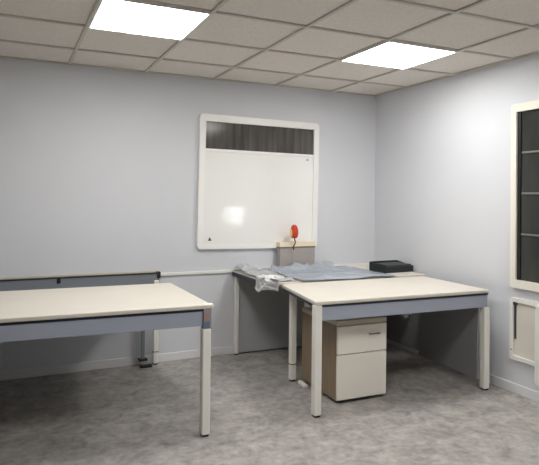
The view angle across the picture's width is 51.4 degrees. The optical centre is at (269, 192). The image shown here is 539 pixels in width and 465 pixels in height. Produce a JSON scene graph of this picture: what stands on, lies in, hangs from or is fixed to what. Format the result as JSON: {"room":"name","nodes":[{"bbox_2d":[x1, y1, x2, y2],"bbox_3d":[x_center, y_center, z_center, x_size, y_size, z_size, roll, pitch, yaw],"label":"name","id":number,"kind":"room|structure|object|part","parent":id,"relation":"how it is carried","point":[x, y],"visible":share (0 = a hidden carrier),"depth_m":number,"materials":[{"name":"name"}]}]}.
{"room":"office","nodes":[
{"label":"office","id":0,"kind":"room"},
{"bbox_2d":[0,58,375,370],"bbox_3d":[-2.267,0.186,4.154,7.520,2.442,0.120,1,0,-25],"label":"wall","id":1,"kind":"structure","parent":0,"point":[99,166],"depth_m":4.62,"materials":[{"name":"paint"}]},
{"bbox_2d":[0,345,301,380],"bbox_3d":[-2.306,1.371,4.060,7.400,0.070,0.012,1,0,-25],"label":"baseboard","id":2,"kind":"structure","parent":1,"relation":"attached to","point":[128,361],"depth_m":4.50,"materials":[{"name":"white paint"}]},
{"bbox_2d":[196,113,319,248],"bbox_3d":[-0.079,-0.083,5.088,1.184,1.176,0.034,2,-1,-25],"label":"whiteboard","id":3,"kind":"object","parent":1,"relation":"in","point":[258,177],"depth_m":5.06,"materials":[{"name":"white"}]},
{"bbox_3d":[-0.074,-0.492,5.102,1.084,0.248,0.010,2,-1,-25],"label":"pane","id":4,"kind":"part","parent":3,"relation":"part of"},
{"bbox_2d":[161,263,368,275],"bbox_3d":[-2.298,0.671,4.064,7.400,0.026,0.016,1,0,-25],"label":"trim","id":5,"kind":"structure","parent":1,"relation":"attached to","point":[213,271],"depth_m":4.88,"materials":[{"name":"white"}]},
{"bbox_2d":[0,343,538,464],"bbox_3d":[-0.328,1.444,-0.197,7.640,0.100,9.640,1,0,-25],"label":"floor","id":6,"kind":"structure","parent":0,"point":[430,412],"depth_m":3.52,"materials":[{"name":"grey carpet"}]},
{"bbox_2d":[0,271,213,436],"bbox_3d":[-1.222,1.028,3.701,1.366,0.772,1.542,1,0,-25],"label":"desk","id":7,"kind":"object","parent":6,"relation":"on","point":[53,306],"visible":1,"depth_m":3.25,"materials":[{"name":"beige laminate"}]},
{"bbox_3d":[-1.007,1.415,4.563,0.095,0.016,0.045,1,0,-25],"label":"floor plate","id":8,"kind":"part","parent":7,"relation":"part of","materials":[{"name":"black plastic"}]},
{"bbox_3d":[-0.943,1.069,4.642,0.042,0.688,0.042,1,0,-25],"label":"leg","id":9,"kind":"part","parent":7,"relation":"part of","materials":[{"name":"white metal"}]},
{"bbox_3d":[-0.376,1.100,3.273,0.051,0.616,0.052,1,0,-25],"label":"leg","id":10,"kind":"part","parent":7,"relation":"part of","materials":[{"name":"white metal"}]},
{"bbox_2d":[298,380,306,387],"bbox_3d":[0.246,1.421,4.148,0.032,0.026,0.115,1,0,-19],"label":"bar","id":11,"kind":"object","parent":6,"relation":"on","point":[300,382],"visible":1,"depth_m":4.13,"materials":[{"name":"white"}]},
{"bbox_2d":[232,264,424,354],"bbox_3d":[0.511,1.074,4.925,1.509,0.737,0.770,1,0,-25],"label":"desk","id":12,"kind":"object","parent":6,"relation":"on","point":[261,318],"visible":0.27,"depth_m":5.03,"materials":[{"name":"grey"}]},
{"bbox_3d":[-0.293,1.072,4.950,0.036,0.700,0.043,1,0,-25],"label":"leg","id":13,"kind":"part","parent":12,"relation":"part of","materials":[{"name":"white metal"}]},
{"bbox_3d":[-0.168,0.717,4.611,0.004,0.037,0.770,1,0,-25],"label":"edge rail","id":14,"kind":"part","parent":12,"relation":"part of","materials":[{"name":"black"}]},
{"bbox_2d":[234,263,294,280],"bbox_3d":[-0.061,0.655,4.673,0.242,0.072,0.752,1,0,-25],"label":"plastic film","id":15,"kind":"object","parent":12,"relation":"on","point":[248,269],"visible":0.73,"depth_m":4.75,"materials":[{"name":"clear plastic"}]},
{"bbox_2d":[255,274,286,290],"bbox_3d":[0.009,0.708,4.304,0.143,0.136,0.314,1,0,-25],"label":"plastic bag","id":16,"kind":"object","parent":12,"relation":"on","point":[263,282],"visible":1,"depth_m":4.27,"materials":[{"name":"clear plastic"}]},
{"bbox_3d":[0.352,1.079,5.261,1.395,0.698,0.018,1,0,-25],"label":"modesty panel","id":17,"kind":"part","parent":12,"relation":"part of","materials":[{"name":"grey laminate"}]},
{"bbox_2d":[290,225,297,262],"bbox_3d":[0.223,0.498,5.093,0.077,0.412,0.075,1,0,3],"label":"flower","id":18,"kind":"object","parent":12,"relation":"on","point":[294,229],"visible":0.94,"depth_m":5.07,"materials":[{"name":"red plant"}]},
{"bbox_2d":[277,241,314,265],"bbox_3d":[0.245,0.580,5.179,0.370,0.250,0.072,1,0,-25],"label":"cardboard box","id":19,"kind":"object","parent":12,"relation":"on","point":[304,251],"visible":0.84,"depth_m":5.15,"materials":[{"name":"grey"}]},
{"bbox_3d":[0.246,0.475,5.180,0.368,0.042,0.072,1,0,-25],"label":"lid","id":20,"kind":"part","parent":19,"relation":"part of","materials":[{"name":"beige cardboard"}]},
{"bbox_2d":[261,261,394,279],"bbox_3d":[0.502,0.667,4.894,0.929,0.071,0.824,1,0,-25],"label":"plastic sheet","id":21,"kind":"object","parent":12,"relation":"on","point":[325,270],"visible":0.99,"depth_m":4.88,"materials":[{"name":"blue plastic"}]},
{"bbox_2d":[369,260,413,272],"bbox_3d":[1.107,0.672,5.088,0.325,0.082,0.230,1,0,-28],"label":"document tray","id":22,"kind":"object","parent":12,"relation":"on","point":[388,266],"visible":1,"depth_m":5.02,"materials":[{"name":"black plastic"}]},
{"bbox_3d":[1.166,1.059,5.202,0.016,0.640,0.720,1,0,-25],"label":"panel","id":23,"kind":"part","parent":12,"relation":"part of","materials":[{"name":"grey laminate"}]},
{"bbox_2d":[302,307,386,400],"bbox_3d":[0.539,1.155,4.085,0.404,0.562,0.541,1,0,-24],"label":"drawer pedestal","id":24,"kind":"object","parent":6,"relation":"on","point":[353,350],"visible":0.91,"depth_m":3.87,"materials":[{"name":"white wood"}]},
{"bbox_3d":[0.635,1.258,3.865,0.398,0.303,0.020,1,0,-24],"label":"drawer","id":25,"kind":"part","parent":24,"relation":"part of","materials":[{"name":"white"}]},
{"bbox_3d":[0.638,1.006,3.867,0.398,0.189,0.020,1,0,-24],"label":"drawer","id":26,"kind":"part","parent":24,"relation":"part of","materials":[{"name":"white laminate"}]},
{"bbox_2d":[280,276,489,417],"bbox_3d":[0.808,1.071,4.162,1.442,0.737,0.745,1,0,-23],"label":"desk","id":27,"kind":"object","parent":6,"relation":"on","point":[448,312],"visible":0.85,"depth_m":4.09,"materials":[{"name":"beige laminate"}]},
{"bbox_3d":[0.177,1.071,4.265,0.048,0.700,0.048,1,0,-23],"label":"leg","id":28,"kind":"part","parent":27,"relation":"part of","materials":[{"name":"white metal"}]},
{"bbox_3d":[0.206,0.729,3.924,0.036,0.019,0.668,1,0,-16],"label":"rail","id":29,"kind":"part","parent":27,"relation":"part of","materials":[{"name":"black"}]},
{"bbox_3d":[0.301,1.068,3.574,0.052,0.700,0.051,1,0,-23],"label":"leg","id":30,"kind":"part","parent":27,"relation":"part of","materials":[{"name":"white metal"}]},
{"bbox_3d":[1.407,1.056,4.440,0.016,0.640,0.675,1,0,-23],"label":"panel","id":31,"kind":"part","parent":27,"relation":"part of","materials":[{"name":"grey laminate"}]},
{"bbox_3d":[1.581,1.137,4.114,0.051,0.597,0.052,1,0,-23],"label":"leg","id":32,"kind":"part","parent":27,"relation":"part of","materials":[{"name":"white metal"}]},
{"bbox_2d":[0,0,538,94],"bbox_3d":[-0.300,-1.083,-0.178,7.640,0.088,9.640,1,0,-25],"label":"ceiling","id":33,"kind":"structure","parent":0,"point":[381,18],"depth_m":3.65,"materials":[{"name":"tile"}]},
{"bbox_2d":[87,0,212,40],"bbox_3d":[-0.715,-1.008,3.271,0.600,0.018,0.600,1,0,-25],"label":"recessed light","id":34,"kind":"object","parent":33,"relation":"in","point":[122,16],"visible":0.96,"depth_m":3.24,"materials":[{"name":"white plastic"}]},
{"bbox_2d":[0,0,538,91],"bbox_3d":[-0.301,-1.033,-0.178,7.378,0.012,9.400,1,0,-25],"label":"grid","id":35,"kind":"object","parent":33,"relation":"attached to","point":[450,12],"depth_m":3.64,"materials":[{"name":"beige metal"}]},
{"bbox_2d":[339,40,458,69],"bbox_3d":[0.917,-0.985,4.030,0.600,0.018,0.600,1,0,-25],"label":"recessed light","id":36,"kind":"object","parent":33,"relation":"in","point":[389,54],"visible":0.94,"depth_m":4.00,"materials":[{"name":"white plastic"}]},
{"bbox_2d":[374,53,538,391],"bbox_3d":[3.095,0.222,1.398,0.120,2.442,9.400,1,0,-25],"label":"wall","id":37,"kind":"structure","parent":0,"point":[443,146],"depth_m":4.58,"materials":[{"name":"paint"}]},
{"bbox_2d":[0,51,538,95],"bbox_3d":[-0.301,-1.033,-0.178,7.400,0.012,9.400,1,0,-25],"label":"trim","id":38,"kind":"structure","parent":37,"relation":"attached to","point":[535,52],"depth_m":4.69,"materials":[{"name":"beige"}]},
{"bbox_2d":[386,338,538,401],"bbox_3d":[3.025,1.407,1.356,0.012,0.070,9.388,1,0,-25],"label":"baseboard","id":39,"kind":"structure","parent":37,"relation":"attached to","point":[523,391],"depth_m":4.12,"materials":[{"name":"white"}]},
{"bbox_2d":[509,297,538,365],"bbox_3d":[1.807,0.983,3.971,0.026,0.447,0.245,1,0,-25],"label":"hatch","id":40,"kind":"object","parent":37,"relation":"attached to","point":[522,311],"visible":0.84,"depth_m":3.99,"materials":[{"name":"white"}]},
{"bbox_3d":[1.816,0.984,3.969,0.009,0.395,0.205,1,0,-25],"label":"panel","id":41,"kind":"part","parent":40,"relation":"part of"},
{"bbox_2d":[510,100,538,291],"bbox_3d":[2.031,0.022,3.510,0.035,1.324,1.250,1,0,-25],"label":"window","id":42,"kind":"structure","parent":37,"relation":"in","point":[524,191],"depth_m":3.98,"materials":[{"name":"white"}]},
{"bbox_3d":[2.040,0.024,3.514,0.010,1.225,1.150,1,0,-25],"label":"pane","id":43,"kind":"part","parent":42,"relation":"part of","materials":[{"name":"black glass"}]},
{"bbox_2d":[534,306,538,386],"bbox_3d":[1.994,1.047,3.522,0.062,0.552,0.720,1,0,-25],"label":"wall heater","id":44,"kind":"object","parent":37,"relation":"attached to","point":[536,368],"visible":1,"depth_m":3.82,"materials":[{"name":"white metal"}]}
]}

